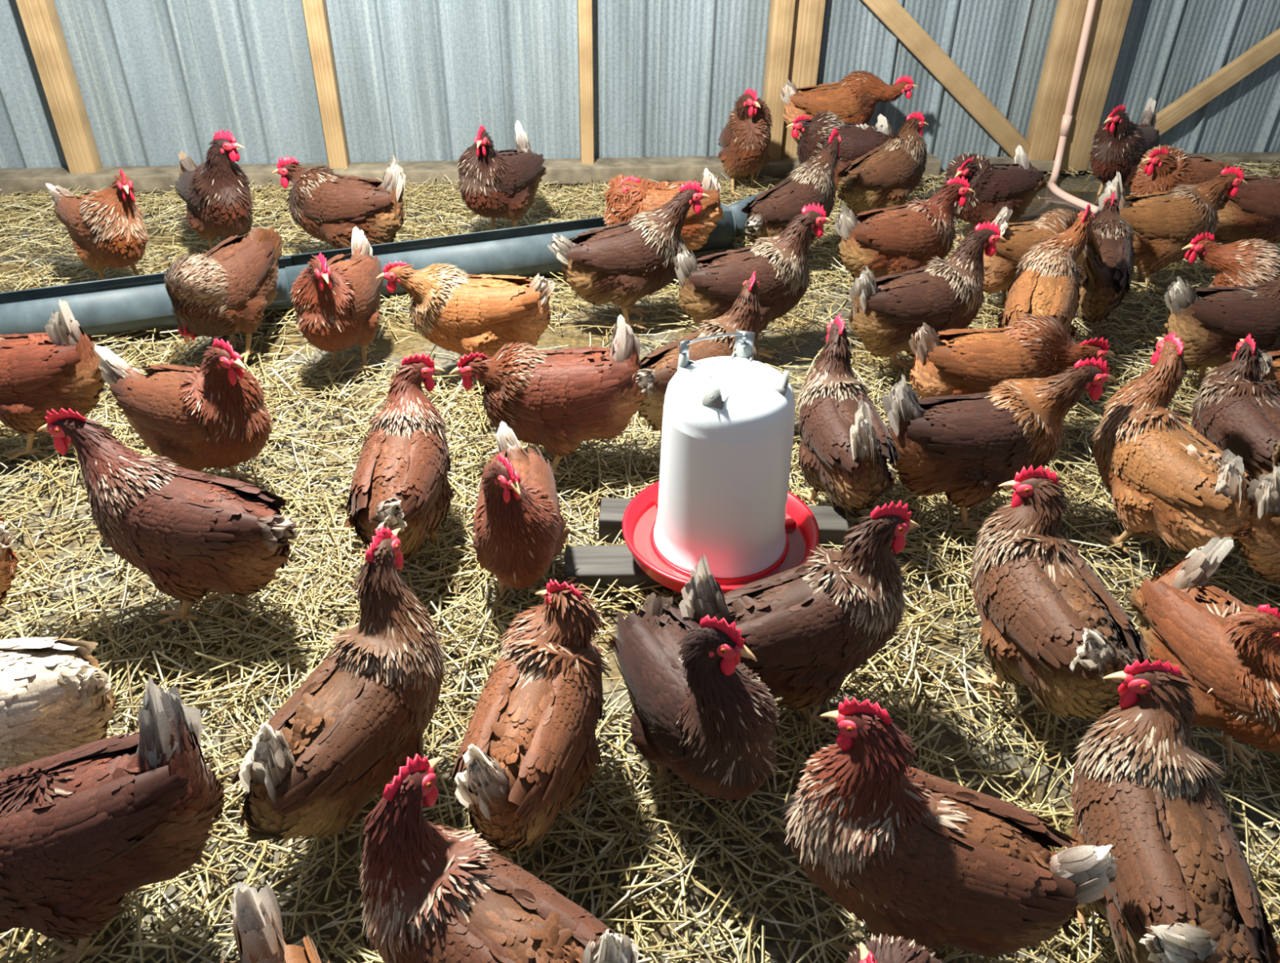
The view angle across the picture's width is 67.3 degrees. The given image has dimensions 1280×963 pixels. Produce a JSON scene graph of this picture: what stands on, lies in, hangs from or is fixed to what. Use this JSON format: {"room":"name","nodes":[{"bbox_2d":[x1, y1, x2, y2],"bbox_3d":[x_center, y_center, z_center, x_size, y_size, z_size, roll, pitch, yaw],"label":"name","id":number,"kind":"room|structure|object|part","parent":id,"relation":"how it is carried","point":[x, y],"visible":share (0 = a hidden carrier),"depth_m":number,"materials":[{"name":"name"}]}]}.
{"room":"farm building","nodes":[
{"label":"farm building","id":0,"kind":"room"},
{"bbox_2d":[0,0,1279,195],"bbox_3d":[0.148,-2.406,3.499,8.598,2.620,0.164,-3,34,-6],"label":"wall","id":1,"kind":"structure","parent":0,"point":[91,91],"depth_m":4.01,"materials":[{"name":"grey metal"}]},
{"bbox_3d":[-3.196,-2.269,3.209,1.880,2.620,0.025,-3,34,-6],"label":"metal panel","id":2,"kind":"part","parent":1,"relation":"part of","materials":[{"name":"grey metal"}]},
{"bbox_3d":[-1.759,-2.344,3.358,1.010,2.620,0.025,-3,34,-6],"label":"metal panel","id":3,"kind":"part","parent":1,"relation":"part of","materials":[{"name":"grey metal"}]},
{"bbox_3d":[-0.735,-2.398,3.465,1.042,2.620,0.028,-3,34,-6],"label":"metal panel","id":4,"kind":"part","parent":1,"relation":"part of","materials":[{"name":"grey metal"}]},
{"bbox_3d":[-1.308,-1.287,4.046,5.300,0.070,0.150,-3,34,-6],"label":"sill plate","id":5,"kind":"part","parent":1,"relation":"part of","materials":[{"name":"brown wood"}]},
{"bbox_3d":[0.181,-2.447,3.560,0.801,2.620,0.026,-3,34,-6],"label":"metal panel","id":6,"kind":"part","parent":1,"relation":"part of","materials":[{"name":"grey metal"}]},
{"bbox_3d":[1.204,-2.499,3.665,1.254,2.620,0.029,-3,34,-6],"label":"metal panel","id":7,"kind":"part","parent":1,"relation":"part of","materials":[{"name":"grey metal"}]},
{"bbox_2d":[1047,0,1100,213],"bbox_3d":[1.811,-1.843,3.693,0.128,1.521,0.652,4,34,4],"label":"drain pipe","id":8,"kind":"object","parent":1,"relation":"attached to","point":[1067,117],"visible":0.98,"depth_m":4.09,"materials":[{"name":"beige plastic"}]},
{"bbox_3d":[2.910,-1.510,4.510,2.900,0.045,0.100,-3,34,-6],"label":"sill plate","id":9,"kind":"part","parent":1,"relation":"part of","materials":[{"name":"brown wood"}]},
{"bbox_3d":[3.121,-2.600,3.864,2.598,2.620,0.028,-3,34,-6],"label":"metal panel","id":10,"kind":"part","parent":1,"relation":"part of","materials":[{"name":"grey metal"}]},
{"bbox_2d":[0,166,1279,962],"bbox_3d":[0.002,-0.120,2.452,8.400,0.055,7.000,1,34,0],"label":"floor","id":11,"kind":"structure","parent":0,"point":[385,347],"depth_m":1.92,"materials":[{"name":"beige plant"}]},
{"bbox_2d":[0,515,19,604],"bbox_3d":[-1.255,0.162,1.690,0.376,0.304,0.184,3,34,3],"label":"hen","id":12,"kind":"object","parent":11,"relation":"on","point":[8,561],"visible":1,"depth_m":1.67,"materials":[{"name":"red"}]},
{"bbox_2d":[0,636,118,770],"bbox_3d":[-0.938,0.344,1.403,0.380,0.334,0.192,-6,35,-11],"label":"hen","id":13,"kind":"object","parent":11,"relation":"on","point":[55,698],"visible":0.81,"depth_m":1.34,"materials":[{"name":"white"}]},
{"bbox_2d":[174,128,254,249],"bbox_3d":[-1.435,-0.975,3.228,0.214,0.464,0.444,-21,40,-29],"label":"hen","id":14,"kind":"object","parent":11,"relation":"on","point":[216,193],"visible":0.97,"depth_m":3.11,"materials":[{"name":"red"}]},
{"bbox_3d":[-1.476,-0.819,3.306,0.018,0.107,0.032,-26,42,-34],"label":"leg","id":15,"kind":"part","parent":14,"relation":"part of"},
{"bbox_2d":[0,167,921,217],"bbox_3d":[-0.902,-1.176,3.911,4.217,0.125,0.404,-3,34,-6],"label":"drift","id":16,"kind":"object","parent":11,"relation":"on","point":[589,189],"visible":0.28,"depth_m":3.92,"materials":[{"name":"beige plant"}]},
{"bbox_2d":[780,69,918,140],"bbox_3d":[0.864,-1.539,4.052,0.573,0.369,0.204,2,34,1],"label":"hen","id":17,"kind":"object","parent":16,"relation":"on","point":[854,99],"visible":0.79,"depth_m":3.96,"materials":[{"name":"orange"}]},
{"bbox_2d":[375,261,555,390],"bbox_3d":[-0.446,-0.425,2.549,0.456,0.340,0.204,6,34,7],"label":"hen","id":18,"kind":"object","parent":11,"relation":"on","point":[456,311],"visible":0.95,"depth_m":2.46,"materials":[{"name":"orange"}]},
{"bbox_2d":[456,120,546,230],"bbox_3d":[-0.493,-1.087,3.446,0.204,0.432,0.425,20,38,26],"label":"hen","id":19,"kind":"object","parent":11,"relation":"on","point":[493,184],"visible":0.95,"depth_m":3.35,"materials":[{"name":"red"}]},
{"bbox_3d":[-0.542,-0.963,3.543,0.018,0.106,0.047,20,38,26],"label":"leg","id":20,"kind":"part","parent":19,"relation":"part of","materials":[{"name":"beige"}]},
{"bbox_3d":[-0.458,-0.939,3.511,0.018,0.106,0.042,20,38,26],"label":"leg","id":21,"kind":"part","parent":19,"relation":"part of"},
{"bbox_2d":[0,330,1279,962],"bbox_3d":[-0.017,0.216,1.869,4.649,0.142,2.322,1,34,0],"label":"bedding","id":22,"kind":"object","parent":11,"relation":"on","point":[487,652],"visible":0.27,"depth_m":1.73,"materials":[{"name":"beige plant"}]},
{"bbox_2d":[0,299,106,461],"bbox_3d":[-1.438,-0.245,2.220,0.414,0.380,0.191,-7,35,-12],"label":"hen","id":23,"kind":"object","parent":22,"relation":"on","point":[58,368],"visible":0.92,"depth_m":2.18,"materials":[{"name":"red"}]},
{"bbox_3d":[-1.437,-0.108,2.262,0.047,0.097,0.016,-3,34,-7],"label":"leg","id":24,"kind":"part","parent":23,"relation":"part of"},
{"bbox_2d":[0,673,226,962],"bbox_3d":[-0.722,0.442,1.208,0.384,0.394,0.198,-17,38,-25],"label":"hen","id":25,"kind":"object","parent":22,"relation":"on","point":[85,828],"visible":1,"depth_m":1.17,"materials":[{"name":"red"}]},
{"bbox_3d":[-0.723,0.585,1.250,0.049,0.100,0.017,-11,36,-16],"label":"leg","id":26,"kind":"part","parent":25,"relation":"part of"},
{"bbox_2d":[36,408,298,626],"bbox_3d":[-0.825,0.072,1.737,0.479,0.413,0.198,3,34,3],"label":"hen","id":27,"kind":"object","parent":22,"relation":"on","point":[193,534],"visible":1,"depth_m":1.67,"materials":[{"name":"red"}]},
{"bbox_3d":[-0.844,0.220,1.788,0.051,0.100,0.017,8,35,10],"label":"leg","id":28,"kind":"part","parent":27,"relation":"part of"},
{"bbox_2d":[94,338,275,484],"bbox_3d":[-0.974,-0.154,2.072,0.425,0.407,0.194,13,36,16],"label":"hen","id":29,"kind":"object","parent":22,"relation":"on","point":[214,415],"visible":0.99,"depth_m":2.00,"materials":[{"name":"red"}]},
{"bbox_3d":[-0.940,-0.051,2.188,0.045,0.099,0.017,13,36,16],"label":"leg","id":30,"kind":"part","parent":29,"relation":"part of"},
{"bbox_2d":[164,226,282,365],"bbox_3d":[-1.141,-0.515,2.674,0.199,0.329,0.385,11,35,14],"label":"hen","id":31,"kind":"object","parent":22,"relation":"on","point":[227,289],"visible":0.99,"depth_m":2.59,"materials":[{"name":"red"}]},
{"bbox_3d":[-1.175,-0.441,2.761,0.017,0.099,0.033,13,36,16],"label":"leg","id":32,"kind":"part","parent":31,"relation":"part of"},
{"bbox_3d":[-1.105,-0.407,2.711,0.017,0.099,0.050,13,36,16],"label":"leg","id":33,"kind":"part","parent":31,"relation":"part of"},
{"bbox_2d":[220,881,329,962],"bbox_3d":[-0.346,0.648,0.939,0.181,0.364,0.401,-16,37,-23],"label":"hen","id":34,"kind":"object","parent":22,"relation":"on","point":[257,929],"visible":1,"depth_m":1.00,"materials":[{"name":"red"}]},
{"bbox_2d":[289,226,383,379],"bbox_3d":[-0.802,-0.492,2.602,0.196,0.381,0.406,8,35,10],"label":"hen","id":35,"kind":"object","parent":22,"relation":"on","point":[336,300],"visible":0.99,"depth_m":2.49,"materials":[{"name":"red"}]},
{"bbox_3d":[-0.850,-0.374,2.670,0.017,0.099,0.041,5,34,7],"label":"leg","id":36,"kind":"part","parent":35,"relation":"part of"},
{"bbox_3d":[-0.764,-0.366,2.660,0.017,0.099,0.042,5,34,7],"label":"leg","id":37,"kind":"part","parent":35,"relation":"part of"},
{"bbox_2d":[230,525,448,844],"bbox_3d":[-0.415,0.325,1.358,0.190,0.429,0.382,24,40,30],"label":"hen","id":38,"kind":"object","parent":22,"relation":"on","point":[344,734],"visible":0.96,"depth_m":1.31,"materials":[{"name":"red"}]},
{"bbox_2d":[343,351,454,559],"bbox_3d":[-0.473,-0.007,1.882,0.190,0.392,0.388,7,34,9],"label":"hen","id":39,"kind":"object","parent":22,"relation":"on","point":[400,480],"visible":0.91,"depth_m":1.84,"materials":[{"name":"red"}]},
{"bbox_3d":[-0.429,0.100,1.982,0.016,0.095,0.042,2,34,2],"label":"leg","id":40,"kind":"part","parent":39,"relation":"part of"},
{"bbox_2d":[358,754,639,962],"bbox_3d":[-0.157,0.529,1.078,0.387,0.413,0.192,25,41,31],"label":"hen","id":41,"kind":"object","parent":22,"relation":"on","point":[433,894],"visible":1,"depth_m":1.04,"materials":[{"name":"red"}]},
{"bbox_2d":[471,421,570,619],"bbox_3d":[-0.225,0.045,1.807,0.183,0.398,0.366,2,34,2],"label":"hen","id":42,"kind":"object","parent":22,"relation":"on","point":[519,526],"visible":1,"depth_m":1.68,"materials":[{"name":"red"}]},
{"bbox_3d":[-0.268,0.187,1.860,0.015,0.090,0.049,-2,34,-5],"label":"leg","id":43,"kind":"part","parent":42,"relation":"part of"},
{"bbox_2d":[451,578,610,854],"bbox_3d":[-0.151,0.358,1.369,0.189,0.371,0.378,7,34,8],"label":"hen","id":44,"kind":"object","parent":22,"relation":"on","point":[529,750],"visible":0.99,"depth_m":1.30,"materials":[{"name":"red"}]},
{"bbox_3d":[-0.113,0.475,1.434,0.016,0.096,0.034,9,35,12],"label":"leg","id":45,"kind":"part","parent":44,"relation":"part of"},
{"bbox_2d":[448,314,645,476],"bbox_3d":[-0.202,-0.191,2.172,0.442,0.380,0.195,-2,34,-4],"label":"hen","id":46,"kind":"object","parent":22,"relation":"on","point":[558,400],"visible":0.96,"depth_m":2.11,"materials":[{"name":"red"}]},
{"bbox_3d":[-0.192,-0.056,2.214,0.050,0.099,0.017,0,34,-2],"label":"leg","id":47,"kind":"part","parent":46,"relation":"part of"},
{"bbox_2d":[564,545,682,596],"bbox_3d":[0.085,0.175,1.922,0.469,0.058,0.095,-1,34,-3],"label":"wooden board","id":48,"kind":"object","parent":22,"relation":"on","point":[588,564],"visible":0.34,"depth_m":1.88,"materials":[{"name":"grey wood"}]},
{"bbox_2d":[622,329,819,594],"bbox_3d":[0.158,-0.036,1.781,0.380,0.450,0.380,-9,35,-14],"label":"poultry drinker","id":49,"kind":"object","parent":48,"relation":"on","point":[722,494],"visible":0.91,"depth_m":1.71,"materials":[{"name":"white plastic"}]},
{"bbox_2d":[622,481,819,594],"bbox_3d":[0.155,0.117,1.885,0.380,0.080,0.380,1,34,0],"label":"tray","id":50,"kind":"object","parent":49,"relation":"on","point":[668,564],"depth_m":1.82,"materials":[{"name":"red plastic"}]},
{"bbox_2d":[653,356,795,577],"bbox_3d":[0.158,-0.032,1.784,0.257,0.372,0.257,-9,35,-14],"label":"jar","id":51,"kind":"object","parent":49,"relation":"on","point":[726,456],"depth_m":1.69,"materials":[{"name":"white plastic"}]},
{"bbox_2d":[605,592,779,817],"bbox_3d":[0.076,0.298,1.410,0.185,0.431,0.358,-22,40,-30],"label":"hen","id":52,"kind":"object","parent":22,"relation":"on","point":[700,713],"visible":0.99,"depth_m":1.31,"materials":[{"name":"red"}]},
{"bbox_3d":[0.032,0.435,1.500,0.016,0.093,0.030,-16,37,-23],"label":"leg","id":53,"kind":"part","parent":52,"relation":"part of","materials":[{"name":"brown"}]},
{"bbox_2d":[631,271,762,433],"bbox_3d":[0.125,-0.261,2.255,0.396,0.413,0.191,-18,38,-26],"label":"hen","id":54,"kind":"object","parent":22,"relation":"on","point":[658,368],"visible":0.58,"depth_m":2.21,"materials":[{"name":"red"}]},
{"bbox_2d":[598,497,848,550],"bbox_3d":[0.175,0.090,2.050,0.522,0.058,0.085,2,34,2],"label":"wooden board","id":55,"kind":"object","parent":22,"relation":"on","point":[832,522],"visible":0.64,"depth_m":2.02,"materials":[{"name":"grey wood"}]},
{"bbox_2d":[679,500,920,730],"bbox_3d":[0.247,0.224,1.540,0.387,0.413,0.196,-3,34,-6],"label":"hen","id":56,"kind":"object","parent":22,"relation":"on","point":[807,627],"visible":0.82,"depth_m":1.48,"materials":[{"name":"red"}]},
{"bbox_3d":[0.274,0.372,1.593,0.043,0.098,0.016,-9,35,-15],"label":"leg","id":57,"kind":"part","parent":56,"relation":"part of","materials":[{"name":"brown"}]},
{"bbox_2d":[796,313,899,515],"bbox_3d":[0.435,-0.107,2.043,0.183,0.404,0.378,-10,36,-16],"label":"hen","id":58,"kind":"object","parent":22,"relation":"on","point":[846,446],"visible":1,"depth_m":1.99,"materials":[{"name":"red"}]},
{"bbox_3d":[0.390,0.015,2.131,0.016,0.093,0.044,-5,34,-9],"label":"leg","id":59,"kind":"part","parent":58,"relation":"part of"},
{"bbox_2d":[844,933,942,962],"bbox_3d":[0.267,0.664,0.943,0.183,0.351,0.374,4,34,4],"label":"hen","id":60,"kind":"object","parent":22,"relation":"on","point":[886,949],"visible":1,"depth_m":0.99,"materials":[{"name":"red"}]},
{"bbox_2d":[848,221,1007,369],"bbox_3d":[0.753,-0.481,2.587,0.422,0.426,0.201,-3,34,-5],"label":"hen","id":61,"kind":"object","parent":22,"relation":"on","point":[944,295],"visible":0.93,"depth_m":2.52,"materials":[{"name":"red"}]},
{"bbox_3d":[0.716,-0.371,2.704,0.031,0.102,0.017,-8,35,-13],"label":"leg","id":62,"kind":"part","parent":61,"relation":"part of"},
{"bbox_2d":[780,696,1118,958],"bbox_3d":[0.369,0.451,1.194,0.389,0.427,0.192,6,34,7],"label":"hen","id":63,"kind":"object","parent":22,"relation":"on","point":[932,861],"visible":0.97,"depth_m":1.13,"materials":[{"name":"red"}]},
{"bbox_2d":[881,356,1117,528],"bbox_3d":[0.716,-0.090,2.024,0.443,0.406,0.207,-7,35,-12],"label":"hen","id":64,"kind":"object","parent":22,"relation":"on","point":[963,447],"visible":0.98,"depth_m":1.95,"materials":[{"name":"red"}]},
{"bbox_3d":[0.698,0.058,2.067,0.037,0.102,0.017,-2,34,-5],"label":"leg","id":65,"kind":"part","parent":64,"relation":"part of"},
{"bbox_2d":[908,313,1115,399],"bbox_3d":[0.862,-0.247,2.323,0.467,0.335,0.201,-7,35,-11],"label":"hen","id":66,"kind":"object","parent":22,"relation":"on","point":[952,362],"visible":0.77,"depth_m":2.22,"materials":[{"name":"red"}]},
{"bbox_2d":[995,204,1094,338],"bbox_3d":[1.076,-0.469,2.562,0.209,0.443,0.478,9,35,11],"label":"hen","id":67,"kind":"object","parent":22,"relation":"on","point":[1046,282],"visible":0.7,"depth_m":2.54,"materials":[{"name":"red"}]},
{"bbox_2d":[962,464,1151,719],"bbox_3d":[0.671,0.213,1.573,0.202,0.406,0.388,-3,34,-6],"label":"hen","id":68,"kind":"object","parent":22,"relation":"on","point":[1051,626],"visible":0.99,"depth_m":1.52,"materials":[{"name":"red"}]},
{"bbox_3d":[0.623,0.334,1.658,0.017,0.099,0.045,-7,35,-12],"label":"leg","id":69,"kind":"part","parent":68,"relation":"part of","materials":[{"name":"beige"}]},
{"bbox_2d":[1090,331,1252,556],"bbox_3d":[1.071,-0.035,1.919,0.193,0.442,0.392,-17,38,-24],"label":"hen","id":70,"kind":"object","parent":22,"relation":"on","point":[1161,475],"visible":0.98,"depth_m":1.90,"materials":[{"name":"red"}]},
{"bbox_3d":[1.022,0.102,2.013,0.016,0.097,0.043,-12,36,-18],"label":"leg","id":71,"kind":"part","parent":70,"relation":"part of","materials":[{"name":"beige"}]},
{"bbox_3d":[1.105,0.092,2.032,0.016,0.097,0.038,-12,36,-18],"label":"leg","id":72,"kind":"part","parent":70,"relation":"part of","materials":[{"name":"brown"}]},
{"bbox_2d":[1066,659,1279,962],"bbox_3d":[0.657,0.466,1.210,0.196,0.392,0.375,7,34,9],"label":"hen","id":73,"kind":"object","parent":22,"relation":"on","point":[1184,890],"visible":0.94,"depth_m":1.16,"materials":[{"name":"red"}]},
{"bbox_3d":[0.612,0.568,1.312,0.016,0.097,0.048,2,34,1],"label":"leg","id":74,"kind":"part","parent":73,"relation":"part of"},
{"bbox_2d":[1123,536,1279,777],"bbox_3d":[0.929,0.289,1.516,0.187,0.352,0.367,-9,35,-15],"label":"hen","id":75,"kind":"object","parent":22,"relation":"on","point":[1229,649],"visible":0.89,"depth_m":1.48,"materials":[{"name":"red"}]},
{"bbox_3d":[0.972,0.393,1.586,0.016,0.092,0.045,-13,36,-20],"label":"leg","id":76,"kind":"part","parent":75,"relation":"part of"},
{"bbox_2d":[1162,275,1279,384],"bbox_3d":[1.556,-0.411,2.522,0.420,0.404,0.203,4,34,5],"label":"hen","id":77,"kind":"object","parent":22,"relation":"on","point":[1211,322],"visible":0.74,"depth_m":2.46,"materials":[{"name":"red"}]},
{"bbox_3d":[1.547,-0.314,2.639,0.032,0.103,0.017,0,34,-2],"label":"leg","id":78,"kind":"part","parent":77,"relation":"part of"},
{"bbox_2d":[1236,466,1279,585],"bbox_3d":[1.305,0.080,1.830,0.364,0.357,0.184,3,34,3],"label":"hen","id":79,"kind":"object","parent":22,"relation":"on","point":[1261,549],"visible":0.91,"depth_m":1.78,"materials":[{"name":"red"}]},
{"bbox_2d":[1258,350,1279,395],"bbox_3d":[1.580,-0.229,2.280,0.349,0.375,0.185,4,34,5],"label":"hen","id":80,"kind":"object","parent":22,"relation":"on","point":[1270,365],"visible":0.24,"depth_m":2.21,"materials":[{"name":"red"}]},
{"bbox_2d":[0,151,1279,373],"bbox_3d":[0.294,-0.816,3.403,6.613,0.142,2.116,-3,34,-6],"label":"bedding","id":81,"kind":"object","parent":11,"relation":"on","point":[44,211],"visible":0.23,"depth_m":3.32,"materials":[{"name":"beige plant"}]},
{"bbox_2d":[45,168,147,279],"bbox_3d":[-1.683,-0.801,3.013,0.467,0.407,0.202,25,41,31],"label":"hen","id":82,"kind":"object","parent":81,"relation":"on","point":[105,228],"visible":0.99,"depth_m":2.91,"materials":[{"name":"red"}]},
{"bbox_3d":[-1.722,-0.664,3.074,0.033,0.103,0.017,25,41,31],"label":"leg","id":83,"kind":"part","parent":82,"relation":"part of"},
{"bbox_3d":[-1.635,-0.690,3.112,0.054,0.103,0.017,25,41,31],"label":"leg","id":84,"kind":"part","parent":82,"relation":"part of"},
{"bbox_2d":[271,154,405,249],"bbox_3d":[-0.979,-0.890,3.177,0.446,0.393,0.206,1,34,0],"label":"hen","id":85,"kind":"object","parent":81,"relation":"on","point":[326,205],"visible":0.88,"depth_m":3.10,"materials":[{"name":"red"}]},
{"bbox_2d":[0,202,736,336],"bbox_3d":[-0.987,-0.631,3.007,2.805,0.150,0.169,-13,36,-19],"label":"trough","id":86,"kind":"object","parent":81,"relation":"on","point":[140,302],"visible":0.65,"depth_m":2.99,"materials":[{"name":"grey plastic"}]},
{"bbox_2d":[547,180,710,329],"bbox_3d":[-0.036,-0.671,2.846,0.473,0.427,0.198,-11,36,-17],"label":"hen","id":87,"kind":"object","parent":81,"relation":"on","point":[622,264],"visible":0.98,"depth_m":2.78,"materials":[{"name":"red"}]},
{"bbox_3d":[-0.044,-0.515,2.897,0.037,0.102,0.017,-7,35,-12],"label":"leg","id":88,"kind":"part","parent":87,"relation":"part of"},
{"bbox_3d":[-0.043,-0.567,2.972,0.049,0.102,0.017,-7,35,-12],"label":"leg","id":89,"kind":"part","parent":87,"relation":"part of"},
{"bbox_2d":[602,168,724,251],"bbox_3d":[0.075,-0.858,3.195,0.395,0.351,0.198,-7,35,-11],"label":"hen","id":90,"kind":"object","parent":81,"relation":"on","point":[626,197],"visible":0.56,"depth_m":3.11,"materials":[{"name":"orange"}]},
{"bbox_2d":[726,191,763,237],"bbox_3d":[0.365,-0.988,3.565,0.211,0.189,0.159,-13,36,-19],"label":"gutter offcut","id":91,"kind":"object","parent":81,"relation":"on","point":[741,218],"visible":0.11,"depth_m":3.48,"materials":[{"name":"grey plastic"}]},
{"bbox_2d":[718,88,773,200],"bbox_3d":[0.428,-1.410,3.935,0.215,0.447,0.442,-4,34,-7],"label":"hen","id":92,"kind":"object","parent":81,"relation":"on","point":[744,140],"visible":0.99,"depth_m":3.80,"materials":[{"name":"red"}]},
{"bbox_3d":[0.385,-1.251,3.993,0.018,0.107,0.056,-4,34,-7],"label":"leg","id":93,"kind":"part","parent":92,"relation":"part of","materials":[{"name":"beige"}]},
{"bbox_3d":[0.472,-1.280,4.038,0.018,0.107,0.034,-3,34,-7],"label":"leg","id":94,"kind":"part","parent":92,"relation":"part of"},
{"bbox_2d":[741,128,841,271],"bbox_3d":[0.510,-0.923,3.221,0.493,0.440,0.197,-24,41,-32],"label":"hen","id":95,"kind":"object","parent":81,"relation":"on","point":[770,212],"visible":0.74,"depth_m":3.16,"materials":[{"name":"red"}]},
{"bbox_2d":[786,110,896,205],"bbox_3d":[0.810,-1.297,3.854,0.479,0.363,0.211,-3,34,-5],"label":"hen","id":96,"kind":"object","parent":81,"relation":"on","point":[858,140],"visible":0.56,"depth_m":3.75,"materials":[{"name":"red"}]},
{"bbox_2d":[834,111,928,216],"bbox_3d":[0.881,-1.126,3.552,0.455,0.418,0.207,-20,39,-28],"label":"hen","id":97,"kind":"object","parent":81,"relation":"on","point":[885,176],"visible":0.92,"depth_m":3.50,"materials":[{"name":"red"}]},
{"bbox_2d":[940,145,1048,244],"bbox_3d":[1.268,-1.022,3.480,0.399,0.337,0.193,-4,34,-7],"label":"hen","id":98,"kind":"object","parent":81,"relation":"on","point":[1014,186],"visible":0.77,"depth_m":3.40,"materials":[{"name":"red"}]},
{"bbox_3d":[1.231,-0.950,3.574,0.050,0.101,0.017,-8,35,-12],"label":"leg","id":99,"kind":"part","parent":98,"relation":"part of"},
{"bbox_2d":[1088,97,1160,194],"bbox_3d":[1.957,-1.341,3.900,0.482,0.417,0.205,-26,42,-34],"label":"hen","id":100,"kind":"object","parent":81,"relation":"on","point":[1119,144],"visible":0.9,"depth_m":3.80,"materials":[{"name":"red"}]},
{"bbox_3d":[1.932,-1.240,4.018,0.039,0.106,0.018,-26,42,-34],"label":"leg","id":101,"kind":"part","parent":100,"relation":"part of","materials":[{"name":"beige"}]},
{"bbox_2d":[1129,144,1229,195],"bbox_3d":[1.973,-1.074,3.553,0.448,0.361,0.200,-11,36,-16],"label":"hen","id":102,"kind":"object","parent":81,"relation":"on","point":[1162,168],"visible":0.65,"depth_m":3.44,"materials":[{"name":"red"}]},
{"bbox_2d":[673,202,833,359],"bbox_3d":[0.307,-0.559,2.689,0.441,0.426,0.205,-1,34,-3],"label":"hen","id":103,"kind":"object","parent":11,"relation":"on","point":[709,286],"visible":0.82,"depth_m":2.62,"materials":[{"name":"red"}]},
{"bbox_2d":[833,176,975,279],"bbox_3d":[0.805,-0.749,3.009,0.434,0.398,0.199,-9,35,-15],"label":"hen","id":104,"kind":"object","parent":11,"relation":"on","point":[901,238],"visible":0.88,"depth_m":2.94,"materials":[{"name":"red"}]},
{"bbox_2d":[909,186,1130,229],"bbox_3d":[1.722,-1.099,3.916,1.250,0.052,0.641,1,34,0],"label":"puddle","id":105,"kind":"object","parent":11,"relation":"on","point":[1037,206],"visible":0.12,"depth_m":3.93,"materials":[{"name":"grey liquid"}]},
{"bbox_2d":[973,206,1078,305],"bbox_3d":[1.181,-0.688,2.962,0.406,0.361,0.186,-8,35,-12],"label":"hen","id":106,"kind":"object","parent":11,"relation":"on","point":[1000,269],"visible":0.38,"depth_m":2.88,"materials":[{"name":"red"}]},
{"bbox_3d":[1.163,-0.607,3.067,0.038,0.099,0.017,-8,35,-12],"label":"leg","id":107,"kind":"part","parent":106,"relation":"part of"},
{"bbox_2d":[1075,191,1136,330],"bbox_3d":[1.371,-0.629,2.863,0.204,0.380,0.416,12,36,16],"label":"hen","id":108,"kind":"object","parent":11,"relation":"on","point":[1108,260],"visible":0.77,"depth_m":2.77,"materials":[{"name":"red"}]},
{"bbox_3d":[1.408,-0.508,2.928,0.017,0.098,0.035,12,36,16],"label":"leg","id":109,"kind":"part","parent":108,"relation":"part of","materials":[{"name":"brown"}]},
{"bbox_2d":[1098,165,1248,294],"bbox_3d":[1.692,-0.826,3.137,0.452,0.409,0.204,-8,35,-13],"label":"hen","id":110,"kind":"object","parent":11,"relation":"on","point":[1163,224],"visible":0.84,"depth_m":3.05,"materials":[{"name":"red"}]},
{"bbox_3d":[1.696,-0.733,3.260,0.051,0.106,0.018,-4,34,-7],"label":"leg","id":111,"kind":"part","parent":110,"relation":"part of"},
{"bbox_3d":[1.683,-0.679,3.181,0.038,0.106,0.018,-3,34,-7],"label":"leg","id":112,"kind":"part","parent":110,"relation":"part of","materials":[{"name":"beige"}]},
{"bbox_2d":[1181,231,1279,287],"bbox_3d":[1.768,-0.535,2.762,0.492,0.347,0.192,2,34,2],"label":"hen","id":113,"kind":"object","parent":11,"relation":"on","point":[1247,263],"visible":0.7,"depth_m":2.68,"materials":[{"name":"red"}]},
{"bbox_2d":[1191,333,1279,480],"bbox_3d":[1.329,-0.092,2.076,0.190,0.368,0.368,2,34,1],"label":"hen","id":114,"kind":"object","parent":11,"relation":"on","point":[1237,411],"visible":0.82,"depth_m":2.05,"materials":[{"name":"red"}]},
{"bbox_2d":[1213,173,1279,244],"bbox_3d":[2.134,-0.925,3.320,0.421,0.381,0.204,4,34,4],"label":"hen","id":115,"kind":"object","parent":11,"relation":"on","point":[1254,212],"visible":0.69,"depth_m":3.25,"materials":[{"name":"red"}]}
]}

